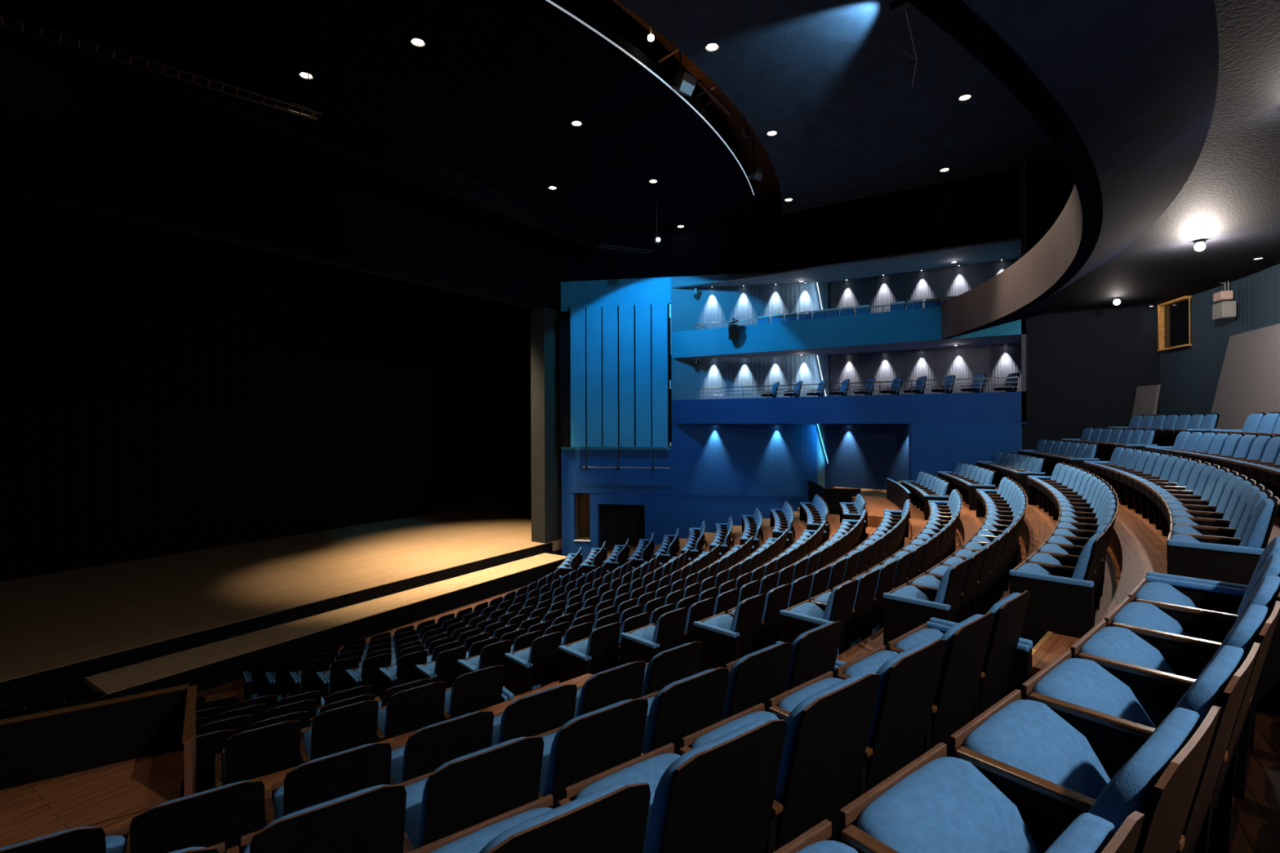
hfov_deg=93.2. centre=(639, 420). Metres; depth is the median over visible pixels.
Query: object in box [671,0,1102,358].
balcony
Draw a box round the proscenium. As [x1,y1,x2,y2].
[0,194,532,505]
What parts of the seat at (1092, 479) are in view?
armrest, panel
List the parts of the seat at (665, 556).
panel, backrest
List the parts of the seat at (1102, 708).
armrest, panel, backrest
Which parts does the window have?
pane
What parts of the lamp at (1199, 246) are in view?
bulb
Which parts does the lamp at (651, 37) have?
bulb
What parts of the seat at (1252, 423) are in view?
backrest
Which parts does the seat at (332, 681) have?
panel, backrest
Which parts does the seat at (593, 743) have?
armrest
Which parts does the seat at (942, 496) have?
panel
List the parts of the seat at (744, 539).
panel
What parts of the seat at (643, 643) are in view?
panel, backrest, panel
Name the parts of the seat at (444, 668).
panel, backrest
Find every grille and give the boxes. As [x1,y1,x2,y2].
[679,72,697,96]
[728,326,737,338]
[754,167,764,180]
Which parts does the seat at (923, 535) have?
panel, backrest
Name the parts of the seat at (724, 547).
panel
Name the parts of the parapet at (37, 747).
rail, return rail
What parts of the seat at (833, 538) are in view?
backrest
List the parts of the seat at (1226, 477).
armrest, panel, backrest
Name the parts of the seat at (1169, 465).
panel, armrest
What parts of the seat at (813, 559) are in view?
backrest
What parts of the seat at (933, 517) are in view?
armrest, panel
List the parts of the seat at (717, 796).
armrest, backrest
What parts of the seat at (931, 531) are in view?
armrest, panel, backrest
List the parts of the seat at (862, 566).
backrest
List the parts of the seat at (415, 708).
panel, armrest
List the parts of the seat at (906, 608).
panel, armrest, panel, backrest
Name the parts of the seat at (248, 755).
armrest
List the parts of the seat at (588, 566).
panel, backrest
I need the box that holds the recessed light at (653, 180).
[648,178,657,183]
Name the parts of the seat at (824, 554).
backrest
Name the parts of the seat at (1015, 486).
armrest, panel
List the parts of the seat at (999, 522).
armrest, panel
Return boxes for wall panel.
[1210,323,1279,429]
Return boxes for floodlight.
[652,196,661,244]
[739,116,750,137]
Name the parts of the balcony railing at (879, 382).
rail, rail, rail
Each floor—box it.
[0,495,561,682]
[0,746,184,848]
[85,481,1279,852]
[196,585,528,697]
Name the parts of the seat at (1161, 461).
armrest, panel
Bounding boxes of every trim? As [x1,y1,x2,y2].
[0,0,604,252]
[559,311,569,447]
[573,539,590,542]
[585,303,669,446]
[668,302,671,447]
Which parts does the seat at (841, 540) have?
backrest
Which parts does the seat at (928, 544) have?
backrest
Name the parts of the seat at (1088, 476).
armrest, panel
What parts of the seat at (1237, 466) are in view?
armrest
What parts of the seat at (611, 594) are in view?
backrest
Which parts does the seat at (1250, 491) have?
armrest, panel, backrest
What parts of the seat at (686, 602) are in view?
backrest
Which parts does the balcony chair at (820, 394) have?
seat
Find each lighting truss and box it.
[0,12,321,120]
[596,217,654,253]
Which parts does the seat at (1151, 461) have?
armrest, panel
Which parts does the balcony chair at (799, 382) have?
seat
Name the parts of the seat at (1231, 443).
armrest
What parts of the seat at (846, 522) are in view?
panel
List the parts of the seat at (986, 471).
panel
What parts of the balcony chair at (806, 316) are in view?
rail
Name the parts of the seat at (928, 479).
panel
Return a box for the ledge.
[672,236,1026,288]
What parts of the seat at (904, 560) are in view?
backrest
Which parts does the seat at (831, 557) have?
backrest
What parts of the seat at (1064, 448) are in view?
panel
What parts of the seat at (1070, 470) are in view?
armrest, panel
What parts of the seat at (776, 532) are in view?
panel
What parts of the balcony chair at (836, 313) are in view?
rail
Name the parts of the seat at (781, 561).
backrest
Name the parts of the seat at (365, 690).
backrest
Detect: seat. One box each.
[0,703,26,719]
[0,825,129,852]
[3,707,42,719]
[30,697,66,711]
[47,701,84,711]
[124,780,264,852]
[168,842,225,852]
[195,706,225,723]
[195,715,253,736]
[195,729,236,793]
[196,696,239,711]
[214,720,301,787]
[217,704,267,724]
[225,783,406,852]
[233,695,277,710]
[243,658,279,701]
[247,711,310,730]
[263,699,316,719]
[264,742,391,826]
[265,658,303,701]
[275,691,324,707]
[288,657,329,696]
[299,700,378,764]
[308,651,334,663]
[309,694,374,726]
[315,657,359,700]
[315,685,372,715]
[329,649,361,669]
[333,644,364,662]
[346,653,391,697]
[359,648,391,667]
[360,642,391,662]
[363,637,391,654]
[376,681,445,742]
[377,679,432,707]
[378,650,427,700]
[390,711,493,785]
[391,630,416,647]
[391,635,418,653]
[391,640,421,658]
[391,644,424,666]
[397,736,543,852]
[408,782,650,852]
[415,646,466,688]
[416,623,439,639]
[417,627,443,644]
[423,632,448,649]
[423,636,453,655]
[426,641,460,662]
[443,621,466,636]
[443,665,513,720]
[451,625,473,640]
[453,628,480,645]
[457,640,511,686]
[459,632,489,651]
[466,614,487,629]
[466,637,497,658]
[475,618,496,632]
[480,621,506,636]
[486,608,506,622]
[489,624,516,642]
[491,684,577,746]
[499,628,525,644]
[504,631,562,696]
[505,613,528,628]
[510,630,542,653]
[516,616,541,633]
[525,621,551,635]
[527,606,548,620]
[535,697,648,808]
[540,608,563,624]
[542,622,570,635]
[547,600,566,613]
[551,613,574,626]
[556,555,576,577]
[557,719,786,852]
[558,622,621,683]
[561,622,592,645]
[562,602,582,615]
[569,613,595,627]
[573,605,595,619]
[573,661,645,718]
[578,553,598,575]
[582,589,616,605]
[582,595,600,608]
[591,613,620,631]
[593,605,617,625]
[594,599,613,616]
[600,582,630,599]
[602,550,622,573]
[613,592,631,606]
[617,598,637,617]
[617,612,650,666]
[618,604,644,626]
[620,607,688,665]
[626,546,647,568]
[629,586,645,599]
[636,591,655,605]
[637,667,728,755]
[641,641,702,697]
[643,596,665,613]
[648,603,675,625]
[649,594,698,616]
[653,542,673,564]
[654,584,671,599]
[664,589,684,605]
[670,578,685,593]
[679,673,879,852]
[680,537,701,561]
[683,582,701,598]
[684,573,697,589]
[684,597,715,644]
[693,593,766,673]
[697,586,719,601]
[699,575,715,594]
[709,533,729,555]
[712,588,739,616]
[714,569,728,587]
[714,642,792,720]
[717,579,736,595]
[725,621,845,692]
[727,553,759,573]
[727,564,740,581]
[727,583,791,648]
[735,572,751,588]
[737,579,760,605]
[738,558,751,576]
[739,525,760,551]
[750,565,765,582]
[751,554,786,573]
[758,572,778,595]
[760,548,795,567]
[763,560,777,577]
[764,528,789,551]
[768,543,803,563]
[768,639,946,842]
[772,518,793,546]
[773,810,1144,852]
[776,564,795,587]
[777,551,820,575]
[779,579,858,656]
[786,574,813,608]
[790,546,830,570]
[790,566,831,602]
[791,558,808,582]
[799,541,838,564]
[801,520,826,545]
[806,510,828,541]
[808,535,845,561]
[809,551,860,582]
[809,569,879,648]
[816,531,851,556]
[822,527,855,553]
[823,545,871,576]
[826,558,847,591]
[827,522,859,550]
[831,560,897,634]
[835,538,880,571]
[835,612,995,756]
[839,705,1221,852]
[840,493,862,523]
[840,508,866,542]
[843,500,866,520]
[845,533,888,564]
[850,551,912,589]
[853,528,894,560]
[861,524,899,556]
[866,519,903,552]
[866,544,924,586]
[871,515,906,551]
[880,537,934,575]
[882,559,969,650]
[883,498,910,537]
[887,590,1032,722]
[891,531,942,569]
[901,471,924,489]
[901,525,948,564]
[907,549,985,622]
[908,520,953,560]
[909,474,933,505]
[912,475,937,508]
[915,477,942,511]
[915,515,957,557]
[919,479,946,513]
[920,511,959,555]
[921,481,949,519]
[924,507,961,553]
[925,540,997,614]
[926,503,962,551]
[928,488,957,518]
[928,500,962,520]
[929,497,962,516]
[937,461,964,479]
[939,533,1006,612]
[942,462,968,494]
[947,463,974,492]
[950,642,1260,852]
[951,526,1013,601]
[952,465,980,492]
[956,466,985,502]
[960,468,990,504]
[961,520,1019,591]
[964,470,995,510]
[968,514,1023,582]
[975,509,1026,568]
[976,450,1004,467]
[976,476,1008,517]
[978,478,1013,517]
[979,504,1026,565]
[981,480,1017,505]
[982,451,1011,484]
[982,500,1027,559]
[983,484,1019,509]
[984,496,1027,520]
[985,486,1022,511]
[986,489,1024,511]
[986,493,1026,515]
[989,453,1018,486]
[995,453,1025,484]
[1000,454,1031,477]
[1006,456,1038,481]
[1008,531,1105,648]
[1011,457,1045,497]
[1017,439,1048,455]
[1022,600,1279,852]
[1025,523,1111,623]
[1026,439,1056,457]
[1027,462,1065,505]
[1032,440,1064,472]
[1032,463,1071,508]
[1036,515,1115,609]
[1037,466,1077,512]
[1040,440,1073,475]
[1041,467,1083,516]
[1044,508,1118,596]
[1045,470,1088,520]
[1047,441,1081,475]
[1049,472,1094,520]
[1050,502,1119,585]
[1053,475,1099,505]
[1054,442,1089,463]
[1054,497,1118,530]
[1055,478,1104,510]
[1057,481,1108,512]
[1057,493,1117,524]
[1058,484,1111,514]
[1058,488,1115,518]
[1061,427,1094,441]
[1062,443,1099,471]
[1070,575,1279,852]
[1071,427,1104,442]
[1080,427,1114,443]
[1083,446,1125,475]
[1088,428,1124,461]
[1091,447,1135,479]
[1097,428,1135,461]
[1098,448,1144,484]
[1104,553,1279,799]
[1106,428,1145,458]
[1106,449,1153,501]
[1107,414,1144,429]
[1112,451,1163,505]
[1115,429,1157,449]
[1119,414,1155,429]
[1120,453,1172,509]
[1126,455,1182,513]
[1128,536,1279,750]
[1129,413,1168,429]
[1133,457,1191,518]
[1139,459,1200,524]
[1142,413,1180,444]
[1144,430,1192,453]
[1145,462,1210,529]
[1151,413,1192,446]
[1151,464,1219,536]
[1155,431,1204,454]
[1155,466,1229,537]
[1160,471,1238,515]
[1162,413,1205,446]
[1164,474,1247,522]
[1165,431,1217,456]
[1166,496,1279,585]
[1167,479,1256,528]
[1169,484,1264,528]
[1169,489,1272,538]
[1173,413,1221,437]
[1176,432,1231,457]
[1186,432,1245,460]
[1198,433,1259,462]
[1208,434,1274,468]
[1210,412,1266,433]
[1220,435,1279,472]
[1226,412,1279,434]
[1231,452,1279,479]
[1244,463,1279,485]
[1256,466,1279,517]
[1268,469,1279,506]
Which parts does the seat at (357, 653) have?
backrest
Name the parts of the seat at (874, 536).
backrest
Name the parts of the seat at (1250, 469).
panel, armrest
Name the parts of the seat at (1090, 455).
panel, backrest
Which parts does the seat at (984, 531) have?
armrest, panel, backrest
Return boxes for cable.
[899,8,917,87]
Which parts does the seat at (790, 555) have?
backrest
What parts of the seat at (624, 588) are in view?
backrest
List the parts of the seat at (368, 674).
panel, backrest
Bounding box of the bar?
[582,446,669,470]
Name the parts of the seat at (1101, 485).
armrest, panel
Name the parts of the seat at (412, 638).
backrest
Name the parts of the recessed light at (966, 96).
lamp glass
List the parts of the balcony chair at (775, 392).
seat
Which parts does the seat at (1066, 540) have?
armrest, panel, backrest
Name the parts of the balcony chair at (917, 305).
rail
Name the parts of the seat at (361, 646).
backrest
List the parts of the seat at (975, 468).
panel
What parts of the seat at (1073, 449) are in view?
panel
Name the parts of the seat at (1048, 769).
panel, armrest, backrest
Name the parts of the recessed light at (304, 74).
lamp glass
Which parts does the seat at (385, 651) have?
backrest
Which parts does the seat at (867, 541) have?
backrest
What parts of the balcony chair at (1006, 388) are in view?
seat, backrest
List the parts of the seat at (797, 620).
panel, armrest, panel, backrest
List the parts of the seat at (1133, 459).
panel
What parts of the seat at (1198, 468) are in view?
armrest, panel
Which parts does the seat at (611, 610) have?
backrest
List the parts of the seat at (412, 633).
backrest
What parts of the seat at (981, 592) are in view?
panel, backrest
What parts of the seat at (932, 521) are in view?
armrest, panel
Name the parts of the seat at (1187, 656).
armrest, panel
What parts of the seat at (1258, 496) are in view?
armrest, panel, backrest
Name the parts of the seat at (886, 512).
panel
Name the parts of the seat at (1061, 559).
armrest, panel, backrest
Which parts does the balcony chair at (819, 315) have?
rail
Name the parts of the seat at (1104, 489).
armrest, panel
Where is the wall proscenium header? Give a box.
[0,34,560,311]
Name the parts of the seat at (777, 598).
backrest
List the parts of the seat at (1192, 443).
armrest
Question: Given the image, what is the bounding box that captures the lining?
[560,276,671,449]
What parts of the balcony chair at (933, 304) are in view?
rail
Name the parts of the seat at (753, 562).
backrest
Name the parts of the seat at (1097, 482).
armrest, panel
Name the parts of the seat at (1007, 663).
armrest, panel, panel, backrest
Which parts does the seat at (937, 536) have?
backrest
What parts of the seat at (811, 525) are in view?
panel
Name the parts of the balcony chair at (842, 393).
seat, backrest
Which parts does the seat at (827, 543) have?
backrest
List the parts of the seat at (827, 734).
armrest, panel, backrest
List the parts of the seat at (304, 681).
panel, backrest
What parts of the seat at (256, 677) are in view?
panel, backrest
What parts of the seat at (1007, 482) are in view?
armrest, panel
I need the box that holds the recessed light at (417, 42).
[410,37,425,47]
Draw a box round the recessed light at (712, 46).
[705,42,719,51]
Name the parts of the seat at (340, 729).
panel, armrest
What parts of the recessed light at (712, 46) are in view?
lamp glass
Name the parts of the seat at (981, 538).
armrest, panel, backrest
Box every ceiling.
[0,0,1073,241]
[612,0,782,208]
[951,0,1218,337]
[1046,0,1279,312]
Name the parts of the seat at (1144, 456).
panel, armrest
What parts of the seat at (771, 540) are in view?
panel, backrest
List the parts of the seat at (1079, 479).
armrest, panel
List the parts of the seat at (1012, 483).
armrest, panel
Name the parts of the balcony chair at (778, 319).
rail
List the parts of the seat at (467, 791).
armrest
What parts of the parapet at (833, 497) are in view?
return rail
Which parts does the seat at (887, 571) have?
panel, backrest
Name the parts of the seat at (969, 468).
panel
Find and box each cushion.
[105,835,126,852]
[148,780,249,809]
[168,847,205,852]
[222,755,224,786]
[241,721,284,733]
[243,843,250,852]
[249,671,266,699]
[262,784,386,829]
[271,671,290,701]
[273,785,284,819]
[293,742,374,769]
[296,671,302,693]
[302,728,311,761]
[310,701,364,760]
[324,670,330,694]
[354,667,379,697]
[360,654,366,662]
[377,707,386,734]
[381,680,419,706]
[383,682,434,740]
[386,665,396,686]
[390,746,404,784]
[391,658,395,666]
[395,652,414,684]
[404,777,428,849]
[424,662,435,673]
[426,655,431,662]
[431,642,450,662]
[431,807,552,852]
[434,647,457,674]
[444,688,451,713]
[448,666,493,719]
[466,655,503,686]
[467,638,489,657]
[478,640,502,669]
[479,783,627,852]
[491,714,502,746]
[511,631,535,652]
[513,648,553,689]
[528,632,554,662]
[538,731,557,795]
[543,699,631,796]
[567,639,588,653]
[573,606,589,619]
[573,688,582,718]
[574,753,679,852]
[585,623,612,656]
[592,613,613,631]
[593,606,610,625]
[594,600,607,616]
[599,590,610,603]
[614,551,620,562]
[614,583,626,598]
[617,599,631,613]
[617,613,644,655]
[618,605,636,623]
[630,625,655,641]
[636,591,650,605]
[640,547,645,559]
[643,597,659,613]
[643,696,655,741]
[643,720,765,852]
[652,608,680,643]
[654,585,666,599]
[664,590,678,605]
[666,542,671,554]
[675,595,693,609]
[691,711,779,842]
[693,537,700,550]
[697,587,712,601]
[702,613,733,630]
[714,570,724,587]
[717,580,730,595]
[723,533,728,545]
[727,564,736,581]
[729,595,758,631]
[731,608,775,648]
[737,581,754,605]
[754,525,759,538]
[756,318,768,324]
[761,584,785,633]
[763,560,773,577]
[765,539,773,543]
[770,316,782,322]
[770,382,777,396]
[773,675,862,834]
[777,677,843,712]
[784,315,796,321]
[784,622,831,691]
[787,518,792,531]
[789,602,839,656]
[792,381,801,396]
[795,840,857,852]
[798,313,811,319]
[802,531,811,535]
[804,552,816,575]
[808,567,826,602]
[812,312,825,319]
[813,591,861,648]
[816,380,825,395]
[816,546,826,570]
[817,545,827,550]
[821,511,827,524]
[822,581,850,621]
[823,541,832,545]
[825,311,838,317]
[826,560,841,590]
[829,536,839,541]
[839,309,853,315]
[840,379,848,395]
[841,521,850,524]
[842,552,855,581]
[844,650,950,756]
[848,550,858,555]
[852,570,874,620]
[853,493,860,506]
[855,307,869,314]
[855,546,867,576]
[856,544,866,550]
[857,500,865,514]
[857,756,1040,852]
[862,539,873,544]
[864,378,874,394]
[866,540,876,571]
[866,640,932,773]
[868,534,879,539]
[870,564,882,571]
[871,621,879,634]
[873,530,885,534]
[873,561,892,607]
[883,557,897,564]
[889,304,904,311]
[889,377,901,394]
[892,553,907,586]
[892,585,928,600]
[893,551,909,556]
[894,628,943,649]
[901,499,909,515]
[902,544,916,551]
[906,302,922,309]
[906,546,919,582]
[910,538,924,544]
[911,574,940,588]
[913,376,925,393]
[915,471,924,483]
[916,533,931,538]
[918,538,930,573]
[921,528,935,533]
[924,301,940,307]
[924,474,933,487]
[924,524,938,528]
[928,476,937,489]
[928,520,939,524]
[928,533,939,565]
[928,565,975,614]
[929,515,940,519]
[930,511,940,515]
[930,613,983,728]
[932,478,940,491]
[934,560,964,604]
[935,480,944,493]
[938,482,947,495]
[942,375,954,392]
[942,556,964,564]
[946,489,956,506]
[951,497,960,516]
[951,501,960,518]
[952,462,962,474]
[954,549,973,556]
[958,463,968,475]
[960,551,980,603]
[964,464,973,477]
[964,542,982,549]
[964,699,1111,799]
[968,466,978,479]
[971,374,984,391]
[971,535,991,542]
[973,467,983,481]
[976,542,992,586]
[977,529,995,536]
[978,469,988,483]
[978,592,1021,689]
[981,524,997,529]
[983,471,993,484]
[983,496,991,499]
[984,519,999,524]
[985,499,994,503]
[986,502,996,506]
[986,506,997,511]
[986,510,999,515]
[986,515,999,519]
[990,534,1003,569]
[992,451,1003,463]
[996,477,1007,493]
[999,452,1009,465]
[1000,479,1011,497]
[1000,527,1010,534]
[1003,481,1015,500]
[1004,373,1018,391]
[1005,453,1017,466]
[1006,484,1017,503]
[1008,487,1021,507]
[1008,520,1017,528]
[1011,490,1022,511]
[1012,454,1023,467]
[1012,493,1024,515]
[1013,497,1025,520]
[1013,515,1021,521]
[1014,501,1026,519]
[1016,510,1023,516]
[1016,563,1051,575]
[1017,506,1025,515]
[1018,455,1030,469]
[1025,457,1036,471]
[1028,552,1062,565]
[1031,457,1043,472]
[1032,657,1155,728]
[1035,439,1046,452]
[1039,543,1068,554]
[1043,440,1054,453]
[1044,813,1115,852]
[1047,535,1073,545]
[1050,440,1062,453]
[1050,462,1063,479]
[1052,490,1062,493]
[1053,528,1075,536]
[1054,494,1066,498]
[1056,465,1069,482]
[1057,497,1070,502]
[1057,522,1077,528]
[1058,441,1071,455]
[1059,502,1072,506]
[1059,516,1077,522]
[1060,506,1075,511]
[1060,511,1076,516]
[1062,466,1075,485]
[1066,442,1079,456]
[1067,468,1081,488]
[1071,533,1100,580]
[1072,471,1087,491]
[1075,443,1088,457]
[1077,473,1092,495]
[1079,626,1174,674]
[1080,427,1093,440]
[1082,476,1097,498]
[1083,444,1096,457]
[1086,479,1102,502]
[1088,428,1102,441]
[1088,707,1200,833]
[1089,482,1106,507]
[1093,485,1109,512]
[1094,489,1112,518]
[1095,524,1107,534]
[1096,493,1114,524]
[1097,498,1115,530]
[1098,428,1112,442]
[1099,504,1115,528]
[1101,516,1112,526]
[1102,510,1115,524]
[1108,428,1122,443]
[1108,447,1124,464]
[1111,601,1188,636]
[1117,448,1133,466]
[1118,429,1133,444]
[1125,449,1142,468]
[1128,415,1142,427]
[1128,429,1143,444]
[1133,451,1151,471]
[1134,582,1196,608]
[1137,478,1149,481]
[1138,430,1154,444]
[1139,415,1154,428]
[1142,453,1160,473]
[1143,481,1156,485]
[1149,485,1162,489]
[1150,414,1165,428]
[1151,454,1169,476]
[1155,488,1170,493]
[1159,493,1177,498]
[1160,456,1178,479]
[1161,414,1177,429]
[1164,498,1182,504]
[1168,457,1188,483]
[1168,503,1188,511]
[1170,510,1194,518]
[1170,533,1199,542]
[1172,431,1190,448]
[1172,516,1199,525]
[1172,524,1201,534]
[1173,414,1191,429]
[1173,645,1244,724]
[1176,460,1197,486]
[1183,431,1202,450]
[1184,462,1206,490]
[1186,414,1204,429]
[1192,466,1216,495]
[1195,432,1215,452]
[1199,413,1217,428]
[1200,468,1225,500]
[1207,433,1228,453]
[1208,471,1234,506]
[1213,604,1268,661]
[1215,475,1243,512]
[1220,434,1242,455]
[1222,480,1251,519]
[1223,458,1241,462]
[1228,485,1260,528]
[1233,435,1256,457]
[1233,491,1267,538]
[1235,536,1279,614]
[1235,575,1279,622]
[1237,461,1253,466]
[1239,498,1274,548]
[1241,413,1263,431]
[1241,553,1279,609]
[1246,435,1271,459]
[1249,463,1268,468]
[1257,413,1279,432]
[1259,466,1279,471]
[1260,436,1279,462]
[1275,452,1279,464]
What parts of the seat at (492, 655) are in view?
panel, backrest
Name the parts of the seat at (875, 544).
backrest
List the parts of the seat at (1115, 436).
panel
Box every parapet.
[0,684,196,796]
[808,480,861,514]
[886,478,910,519]
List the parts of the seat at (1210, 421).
backrest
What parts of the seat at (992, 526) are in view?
armrest, panel, backrest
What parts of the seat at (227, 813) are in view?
armrest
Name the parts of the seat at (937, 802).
armrest, backrest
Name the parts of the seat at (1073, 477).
panel, armrest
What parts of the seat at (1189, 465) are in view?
armrest, panel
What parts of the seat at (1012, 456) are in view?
panel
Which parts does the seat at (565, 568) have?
panel, backrest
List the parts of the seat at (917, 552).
backrest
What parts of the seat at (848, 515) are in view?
panel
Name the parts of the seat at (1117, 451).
panel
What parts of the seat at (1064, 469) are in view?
armrest, panel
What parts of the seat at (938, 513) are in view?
armrest, panel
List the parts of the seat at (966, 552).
armrest, panel, backrest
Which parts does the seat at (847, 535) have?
backrest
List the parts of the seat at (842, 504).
panel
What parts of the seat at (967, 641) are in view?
armrest, panel, backrest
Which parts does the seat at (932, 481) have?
panel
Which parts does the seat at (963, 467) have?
panel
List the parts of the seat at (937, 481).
panel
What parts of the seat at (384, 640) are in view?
backrest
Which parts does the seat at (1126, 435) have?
panel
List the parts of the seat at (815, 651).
backrest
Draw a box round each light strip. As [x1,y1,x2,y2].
[546,0,754,195]
[816,282,822,309]
[817,355,826,395]
[817,423,827,462]
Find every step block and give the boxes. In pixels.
[866,527,868,538]
[1031,631,1079,676]
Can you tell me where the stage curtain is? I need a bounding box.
[0,232,432,582]
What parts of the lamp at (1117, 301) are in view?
bulb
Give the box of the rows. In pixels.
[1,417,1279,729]
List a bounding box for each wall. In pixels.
[0,542,552,708]
[106,559,564,696]
[530,307,561,555]
[560,224,828,562]
[671,391,1026,423]
[766,167,1021,273]
[824,423,1022,489]
[827,182,1043,395]
[1020,159,1026,422]
[1022,302,1162,449]
[1160,263,1279,415]
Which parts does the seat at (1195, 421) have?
panel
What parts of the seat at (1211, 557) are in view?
armrest, panel, panel, backrest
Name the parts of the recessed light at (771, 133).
lamp glass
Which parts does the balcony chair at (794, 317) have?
rail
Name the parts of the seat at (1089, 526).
armrest, panel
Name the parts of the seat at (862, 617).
backrest, panel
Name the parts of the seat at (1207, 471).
armrest, panel, backrest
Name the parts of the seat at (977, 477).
panel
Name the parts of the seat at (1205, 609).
armrest, panel, panel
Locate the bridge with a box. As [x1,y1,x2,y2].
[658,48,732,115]
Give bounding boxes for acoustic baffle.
[570,305,586,447]
[586,304,601,447]
[602,303,617,447]
[618,303,634,447]
[635,302,651,447]
[652,302,667,447]
[1131,384,1160,417]
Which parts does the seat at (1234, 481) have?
armrest, panel, backrest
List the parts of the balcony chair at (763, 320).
rail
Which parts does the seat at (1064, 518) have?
armrest, panel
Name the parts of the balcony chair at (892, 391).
seat, backrest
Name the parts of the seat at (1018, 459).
panel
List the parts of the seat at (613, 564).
panel, backrest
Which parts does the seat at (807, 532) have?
panel, backrest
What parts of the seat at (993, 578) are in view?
armrest, panel, backrest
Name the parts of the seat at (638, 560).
panel, backrest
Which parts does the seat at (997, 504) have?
armrest, panel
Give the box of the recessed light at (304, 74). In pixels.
[298,71,313,79]
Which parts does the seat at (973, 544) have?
armrest, panel, backrest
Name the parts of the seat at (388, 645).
backrest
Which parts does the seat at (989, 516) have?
armrest, panel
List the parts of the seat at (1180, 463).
armrest, panel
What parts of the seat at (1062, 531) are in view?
armrest, panel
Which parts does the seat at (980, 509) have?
panel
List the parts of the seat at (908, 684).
armrest, panel, backrest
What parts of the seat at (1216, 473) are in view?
armrest, panel, backrest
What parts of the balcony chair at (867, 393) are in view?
seat, backrest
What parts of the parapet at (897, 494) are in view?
rail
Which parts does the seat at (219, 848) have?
backrest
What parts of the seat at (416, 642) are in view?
backrest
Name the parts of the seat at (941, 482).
panel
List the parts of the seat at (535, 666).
panel, backrest, panel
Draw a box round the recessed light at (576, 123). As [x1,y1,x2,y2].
[571,120,582,126]
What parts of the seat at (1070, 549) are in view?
armrest, panel, backrest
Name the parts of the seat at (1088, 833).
backrest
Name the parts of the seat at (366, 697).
backrest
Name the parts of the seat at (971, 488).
panel, backrest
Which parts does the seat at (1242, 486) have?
armrest, panel, backrest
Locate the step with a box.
[84,552,566,696]
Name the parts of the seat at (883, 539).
backrest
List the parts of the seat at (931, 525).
armrest, panel, backrest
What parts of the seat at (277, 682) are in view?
panel, backrest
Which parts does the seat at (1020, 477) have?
panel, backrest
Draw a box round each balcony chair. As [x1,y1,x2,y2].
[756,315,769,324]
[760,382,779,397]
[770,313,783,322]
[783,381,802,397]
[784,312,797,321]
[798,311,812,319]
[806,380,826,396]
[812,309,826,319]
[825,307,839,317]
[829,379,849,395]
[839,306,853,315]
[853,377,875,395]
[855,304,870,314]
[880,377,902,395]
[889,301,905,311]
[902,376,926,394]
[906,299,922,309]
[924,297,940,307]
[930,374,955,393]
[943,295,957,302]
[960,373,986,392]
[991,372,1019,391]
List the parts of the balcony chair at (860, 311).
rail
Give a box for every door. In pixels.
[575,493,590,540]
[599,504,644,547]
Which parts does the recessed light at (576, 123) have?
lamp glass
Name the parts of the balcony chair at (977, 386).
seat, backrest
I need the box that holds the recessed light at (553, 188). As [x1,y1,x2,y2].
[548,186,556,190]
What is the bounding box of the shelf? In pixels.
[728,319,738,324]
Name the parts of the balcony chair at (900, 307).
rail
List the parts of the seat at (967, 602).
armrest, panel, backrest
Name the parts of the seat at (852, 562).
backrest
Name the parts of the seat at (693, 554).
panel, backrest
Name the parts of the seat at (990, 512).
armrest, panel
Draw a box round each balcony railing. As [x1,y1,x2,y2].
[692,298,950,330]
[697,376,1018,399]
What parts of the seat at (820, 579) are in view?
backrest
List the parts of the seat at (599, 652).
panel, backrest, panel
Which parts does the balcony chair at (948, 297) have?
rail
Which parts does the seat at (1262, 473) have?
panel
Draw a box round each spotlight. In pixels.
[693,287,701,298]
[693,357,701,368]
[889,0,911,14]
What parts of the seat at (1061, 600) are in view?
panel, panel, armrest, backrest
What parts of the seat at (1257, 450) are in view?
armrest, backrest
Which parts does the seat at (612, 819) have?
backrest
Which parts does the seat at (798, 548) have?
backrest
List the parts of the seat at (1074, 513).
armrest, panel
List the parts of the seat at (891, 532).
backrest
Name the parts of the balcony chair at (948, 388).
seat, backrest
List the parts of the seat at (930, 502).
panel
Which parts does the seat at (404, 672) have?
panel, backrest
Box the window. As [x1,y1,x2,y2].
[1156,295,1191,351]
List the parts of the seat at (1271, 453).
armrest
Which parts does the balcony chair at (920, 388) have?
seat, backrest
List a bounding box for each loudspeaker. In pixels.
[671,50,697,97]
[728,318,738,339]
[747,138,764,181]
[1212,280,1236,319]
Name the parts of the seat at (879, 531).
panel, backrest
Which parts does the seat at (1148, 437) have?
panel, backrest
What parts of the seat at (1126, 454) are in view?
panel, armrest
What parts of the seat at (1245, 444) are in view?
armrest, backrest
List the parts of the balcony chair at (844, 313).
rail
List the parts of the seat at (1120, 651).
armrest, panel, backrest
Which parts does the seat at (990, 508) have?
armrest, panel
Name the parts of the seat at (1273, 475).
panel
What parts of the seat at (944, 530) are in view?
backrest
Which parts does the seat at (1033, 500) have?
panel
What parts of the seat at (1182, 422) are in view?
panel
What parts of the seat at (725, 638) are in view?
panel, armrest, panel, backrest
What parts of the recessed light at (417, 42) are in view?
lamp glass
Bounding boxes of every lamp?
[647,25,653,41]
[652,236,661,244]
[669,303,671,317]
[739,128,750,137]
[1112,297,1121,305]
[1192,238,1206,251]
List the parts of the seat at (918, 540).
backrest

